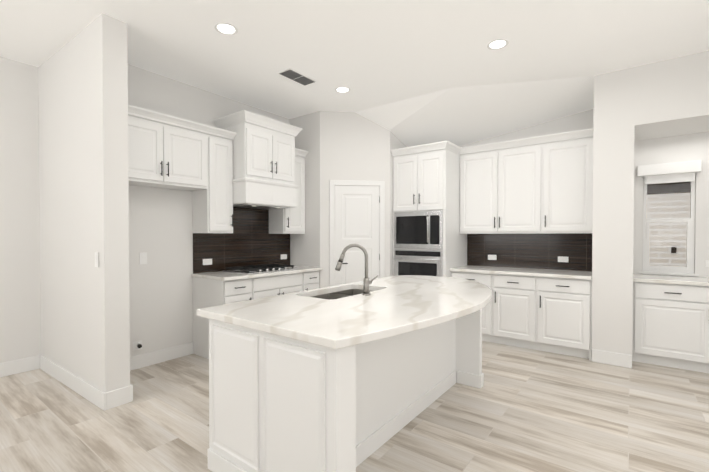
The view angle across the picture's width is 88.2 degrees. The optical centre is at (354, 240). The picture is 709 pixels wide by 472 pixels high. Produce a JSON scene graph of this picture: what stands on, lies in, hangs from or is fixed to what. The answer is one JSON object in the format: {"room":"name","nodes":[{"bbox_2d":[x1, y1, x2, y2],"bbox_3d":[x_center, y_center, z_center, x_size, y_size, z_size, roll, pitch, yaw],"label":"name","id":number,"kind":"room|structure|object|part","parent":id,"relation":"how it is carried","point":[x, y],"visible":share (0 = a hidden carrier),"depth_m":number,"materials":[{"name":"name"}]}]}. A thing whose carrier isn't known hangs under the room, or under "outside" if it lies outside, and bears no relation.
{"room":"kitchen","nodes":[
{"label":"kitchen","id":0,"kind":"room"},
{"bbox_2d":[0,56,40,362],"bbox_3d":[-5.043,-0.194,1.386,0.150,3.050,6.385,1,1,37],"label":"wall","id":1,"kind":"structure","parent":0,"point":[20,303],"depth_m":3.59,"materials":[{"name":"paint"}]},
{"bbox_2d":[0,355,38,376],"bbox_3d":[-5.042,1.265,1.266,0.019,0.135,6.165,1,1,37],"label":"baseboard","id":2,"kind":"structure","parent":1,"relation":"attached to","point":[8,368],"depth_m":3.59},
{"bbox_2d":[38,13,129,392],"bbox_3d":[-2.508,-0.219,3.335,1.550,3.050,0.220,1,1,37],"label":"wall","id":3,"kind":"structure","parent":0,"point":[84,173],"depth_m":3.00,"materials":[{"name":"paint"}]},
{"bbox_2d":[39,355,108,410],"bbox_3d":[-2.543,1.239,3.261,1.528,0.135,0.069,1,1,37],"label":"baseboard","id":4,"kind":"structure","parent":3,"relation":"attached to","point":[99,398],"depth_m":3.14,"materials":[{"name":"white wood"}]},
{"bbox_2d":[95,252,98,266],"bbox_3d":[-2.038,0.153,2.891,0.070,0.118,0.009,1,1,37],"label":"light switch","id":5,"kind":"object","parent":3,"relation":"attached to","point":[96,259],"visible":1,"depth_m":2.88,"materials":[{"name":"plastic"}]},
{"bbox_2d":[109,384,132,403],"bbox_3d":[-2.111,1.240,3.187,0.748,0.135,0.041,1,1,37],"label":"baseboard","id":6,"kind":"structure","parent":3,"relation":"attached to","point":[124,394],"depth_m":2.93,"materials":[{"name":"white wood"}]},
{"bbox_2d":[128,64,289,356],"bbox_3d":[-1.181,-0.243,5.174,0.150,3.050,4.315,1,1,37],"label":"wall","id":7,"kind":"structure","parent":0,"point":[161,280],"depth_m":3.92,"materials":[{"name":"white paint"}]},
{"bbox_2d":[132,340,141,350],"bbox_3d":[-2.179,1.067,3.692,0.060,0.090,0.090,1,1,37],"label":"valve","id":8,"kind":"object","parent":7,"relation":"attached to","point":[136,345],"visible":1,"depth_m":3.69,"materials":[{"name":"plastic"}]},
{"bbox_2d":[139,252,146,263],"bbox_3d":[-2.162,0.185,3.746,0.008,0.118,0.072,1,1,37],"label":"outlet","id":9,"kind":"object","parent":7,"relation":"attached to","point":[142,258],"visible":1,"depth_m":3.74,"materials":[{"name":"plastic"}]},
{"bbox_2d":[130,342,193,370],"bbox_3d":[-2.127,1.233,3.801,0.018,0.135,0.953,1,1,37],"label":"baseboard","id":10,"kind":"structure","parent":7,"relation":"attached to","point":[151,358],"depth_m":3.88,"materials":[{"name":"white wood"}]},
{"bbox_2d":[128,104,211,191],"bbox_3d":[-2.001,-0.888,3.681,0.329,0.670,0.952,1,1,37],"label":"upper cabinet","id":11,"kind":"object","parent":7,"relation":"attached to","point":[168,152],"depth_m":3.62,"materials":[{"name":"white wood"}]},
{"bbox_2d":[192,128,235,235],"bbox_3d":[-1.617,-0.655,4.192,0.329,1.149,0.321,1,1,37],"label":"upper cabinet","id":12,"kind":"object","parent":0,"relation":"attached to","point":[214,213],"depth_m":4.09,"materials":[{"name":"white wood"}]},
{"bbox_2d":[212,110,299,211],"bbox_3d":[-1.188,-0.928,4.547,0.582,1.013,0.834,1,1,37],"label":"upper cabinet","id":13,"kind":"object","parent":0,"relation":"attached to","point":[240,175],"depth_m":4.29,"materials":[{"name":"white wood"}]},
{"bbox_2d":[289,111,319,287],"bbox_3d":[-0.673,-0.243,5.226,0.600,3.050,0.120,1,1,37],"label":"wall","id":14,"kind":"structure","parent":0,"point":[305,249],"depth_m":5.11,"materials":[{"name":"paint"}]},
{"bbox_2d":[268,149,307,235],"bbox_3d":[-0.937,-0.667,5.093,0.329,1.149,0.397,1,1,37],"label":"upper cabinet","id":15,"kind":"object","parent":14,"relation":"attached to","point":[281,221],"depth_m":5.01,"materials":[{"name":"white wood"}]},
{"bbox_2d":[0,341,708,471],"bbox_3d":[0.380,1.388,0.831,10.400,0.100,12.000,1,1,37],"label":"floor","id":16,"kind":"structure","parent":0,"point":[525,410],"depth_m":2.63,"materials":[{"name":"beige wood"}]},
{"bbox_2d":[192,276,255,358],"bbox_3d":[-1.497,0.856,4.148,0.598,0.879,0.373,1,1,37],"label":"base cabinet","id":17,"kind":"object","parent":16,"relation":"on","point":[206,293],"depth_m":4.03,"materials":[{"name":"white wood"}]},
{"bbox_2d":[192,264,321,279],"bbox_3d":[-1.146,0.392,4.568,0.644,0.037,1.508,1,1,37],"label":"countertop","id":18,"kind":"structure","parent":17,"relation":"on","point":[281,269],"depth_m":4.24,"materials":[{"name":"white stone"}]},
{"bbox_2d":[256,272,303,298],"bbox_3d":[-1.145,0.850,4.613,0.598,0.879,0.794,1,1,37],"label":"base cabinet","id":19,"kind":"object","parent":16,"relation":"on","point":[266,286],"depth_m":4.41,"materials":[{"name":"white wood"}]},
{"bbox_2d":[304,272,318,290],"bbox_3d":[-0.808,0.844,5.060,0.598,0.879,0.325,1,1,37],"label":"base cabinet","id":20,"kind":"object","parent":16,"relation":"on","point":[311,279],"depth_m":4.87,"materials":[{"name":"white wood"}]},
{"bbox_2d":[207,308,483,471],"bbox_3d":[0.179,0.872,2.681,0.984,0.885,2.148,1,1,37],"label":"kitchen island","id":21,"kind":"object","parent":16,"relation":"on","point":[349,377],"depth_m":1.92,"materials":[{"name":"wood"}]},
{"bbox_2d":[197,275,491,359],"bbox_3d":[0.321,0.409,2.708,1.250,0.040,2.435,1,1,37],"label":"island countertop","id":22,"kind":"structure","parent":21,"relation":"on","point":[402,310],"depth_m":2.13,"materials":[{"name":"white stone"}]},
{"bbox_2d":[317,288,360,299],"bbox_3d":[-0.081,0.525,2.808,0.394,0.217,0.744,1,1,37],"label":"sink","id":23,"kind":"object","parent":22,"relation":"in","point":[340,291],"depth_m":2.97,"materials":[{"name":"grey metal"}]},
{"bbox_2d":[335,244,380,295],"bbox_3d":[0.014,0.207,2.635,0.243,0.367,0.219,1,1,37],"label":"faucet","id":24,"kind":"object","parent":22,"relation":"on","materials":[{"name":"silver metal"}]},
{"bbox_2d":[391,141,466,276],"bbox_3d":[1.089,0.007,5.259,0.785,2.550,0.824,1,1,37],"label":"tall cabinet","id":25,"kind":"object","parent":16,"relation":"on","point":[427,241],"depth_m":4.91,"materials":[{"name":"white wood"}]},
{"bbox_2d":[451,272,538,349],"bbox_3d":[1.879,0.848,4.803,1.040,0.880,0.618,1,1,37],"label":"base cabinet","id":26,"kind":"object","parent":16,"relation":"on","point":[511,317],"depth_m":4.42,"materials":[{"name":"white wood"}]},
{"bbox_2d":[451,264,591,279],"bbox_3d":[2.083,0.392,4.619,1.576,0.036,0.657,1,1,37],"label":"countertop","id":27,"kind":"structure","parent":26,"relation":"on","point":[559,273],"depth_m":4.43,"materials":[{"name":"white stone"}]},
{"bbox_2d":[539,276,591,360],"bbox_3d":[2.509,0.854,4.327,0.538,0.880,0.618,1,1,37],"label":"base cabinet","id":28,"kind":"object","parent":16,"relation":"on","point":[565,306],"depth_m":4.07,"materials":[{"name":"white wood"}]},
{"bbox_2d":[591,349,631,367],"bbox_3d":[2.680,1.232,3.819,0.346,0.135,0.016,1,1,37],"label":"baseboard","id":29,"kind":"structure","parent":16,"relation":"on","point":[599,356],"depth_m":3.81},
{"bbox_2d":[632,274,708,372],"bbox_3d":[3.880,0.854,3.502,1.938,0.900,0.606,1,1,37],"label":"base cabinet","id":30,"kind":"object","parent":16,"relation":"on","point":[670,321],"visible":0.98,"depth_m":3.70,"materials":[{"name":"white wood"}]},
{"bbox_2d":[0,0,708,118],"bbox_3d":[0.380,-1.771,0.791,10.400,0.120,12.000,1,1,37],"label":"ceiling","id":31,"kind":"structure","parent":0,"point":[372,53],"depth_m":3.19,"materials":[{"name":"white paint"}]},
{"bbox_2d":[214,22,237,35],"bbox_3d":[-1.055,-1.736,3.009,0.184,0.007,0.184,1,1,37],"label":"recessed light","id":32,"kind":"object","parent":31,"relation":"attached to","point":[223,28],"visible":1,"depth_m":3.00,"materials":[{"name":"white plastic"}]},
{"bbox_2d":[277,68,316,85],"bbox_3d":[-0.610,-1.745,3.927,0.190,0.012,0.400,1,1,37],"label":"ceiling air vent","id":33,"kind":"object","parent":31,"relation":"attached to","point":[293,75],"depth_m":3.91,"materials":[{"name":"grey metal"}]},
{"bbox_3d":[-0.610,-1.747,3.927,0.190,0.007,0.400,1,1,37],"label":"white trim ceiling air vent","id":34,"kind":"part","parent":33,"relation":"part of","materials":[{"name":"white metal"}]},
{"bbox_2d":[335,87,350,92],"bbox_3d":[-0.138,-1.752,4.267,0.184,0.007,0.184,1,1,37],"label":"recessed light","id":35,"kind":"object","parent":31,"relation":"attached to","point":[342,89],"visible":1,"depth_m":4.25,"materials":[{"name":"white plastic"}]},
{"bbox_2d":[487,39,508,49],"bbox_3d":[1.273,-1.739,3.253,0.184,0.007,0.184,1,1,37],"label":"recessed light","id":36,"kind":"object","parent":31,"relation":"attached to","point":[497,44],"visible":1,"depth_m":3.25,"materials":[{"name":"white plastic"}]},
{"bbox_2d":[320,111,389,287],"bbox_3d":[0.005,-0.242,5.124,0.976,3.050,0.120,0,1,-8],"label":"wall","id":37,"kind":"structure","parent":0,"point":[354,146],"depth_m":5.04,"materials":[{"name":"paint"}]},
{"bbox_2d":[329,180,384,286],"bbox_3d":[0.039,0.230,5.063,0.768,2.107,0.018,0,1,-8],"label":"door","id":38,"kind":"structure","parent":37,"relation":"attached to","point":[354,211],"depth_m":5.06,"materials":[{"name":"white wood"}]},
{"bbox_2d":[390,131,406,275],"bbox_3d":[0.804,-0.249,5.639,0.120,3.050,1.180,1,1,37],"label":"wall","id":39,"kind":"structure","parent":0,"point":[396,142],"depth_m":5.17,"materials":[{"name":"paint"}]},
{"bbox_2d":[356,76,593,146],"bbox_3d":[1.918,-1.391,4.577,5.700,0.738,1.550,1,1,37],"label":"ceiling","id":40,"kind":"structure","parent":0,"point":[459,116],"depth_m":4.58,"materials":[{"name":"white paint"}]},
{"bbox_2d":[459,109,592,146],"bbox_3d":[2.060,-0.243,5.237,2.370,3.050,0.310,1,1,37],"label":"wall","id":41,"kind":"structure","parent":0,"point":[579,121],"depth_m":4.68,"materials":[{"name":"white paint"}]},
{"bbox_2d":[459,136,542,235],"bbox_3d":[1.967,-0.680,4.899,1.040,1.180,0.328,1,1,37],"label":"upper cabinet","id":42,"kind":"object","parent":41,"relation":"attached to","point":[509,223],"depth_m":4.74,"materials":[{"name":"white wood"}]},
{"bbox_2d":[543,128,592,235],"bbox_3d":[2.596,-0.674,4.423,0.538,1.180,0.328,1,1,37],"label":"upper cabinet","id":43,"kind":"object","parent":41,"relation":"attached to","point":[567,156],"depth_m":4.29,"materials":[{"name":"white wood"}]},
{"bbox_2d":[591,67,634,359],"bbox_3d":[2.962,-0.230,4.174,0.350,3.050,0.920,1,1,37],"label":"wall column","id":44,"kind":"structure","parent":0,"point":[613,202],"depth_m":3.80,"materials":[{"name":"white paint"}]},
{"bbox_2d":[633,132,708,276],"bbox_3d":[5.325,0.082,2.877,4.990,2.460,0.150,1,1,37],"label":"wall","id":45,"kind":"structure","parent":0,"point":[688,147],"depth_m":4.04,"materials":[{"name":"paint"}]},
{"bbox_2d":[637,160,701,275],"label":"window","id":46,"kind":"structure","parent":45,"relation":"in","point":[679,172],"depth_m":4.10,"materials":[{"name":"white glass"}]},
{"bbox_3d":[3.575,-0.190,4.174,0.378,1.038,0.034,1,1,37],"label":"glass","id":47,"kind":"part","parent":46,"relation":"part of","materials":[{"name":"glass"}]},
{"bbox_2d":[634,50,708,140],"bbox_3d":[5.093,-1.439,2.550,4.990,0.590,0.920,1,1,37],"label":"wall","id":48,"kind":"structure","parent":0,"point":[671,97],"depth_m":3.54,"materials":[{"name":"paint"}]}
]}

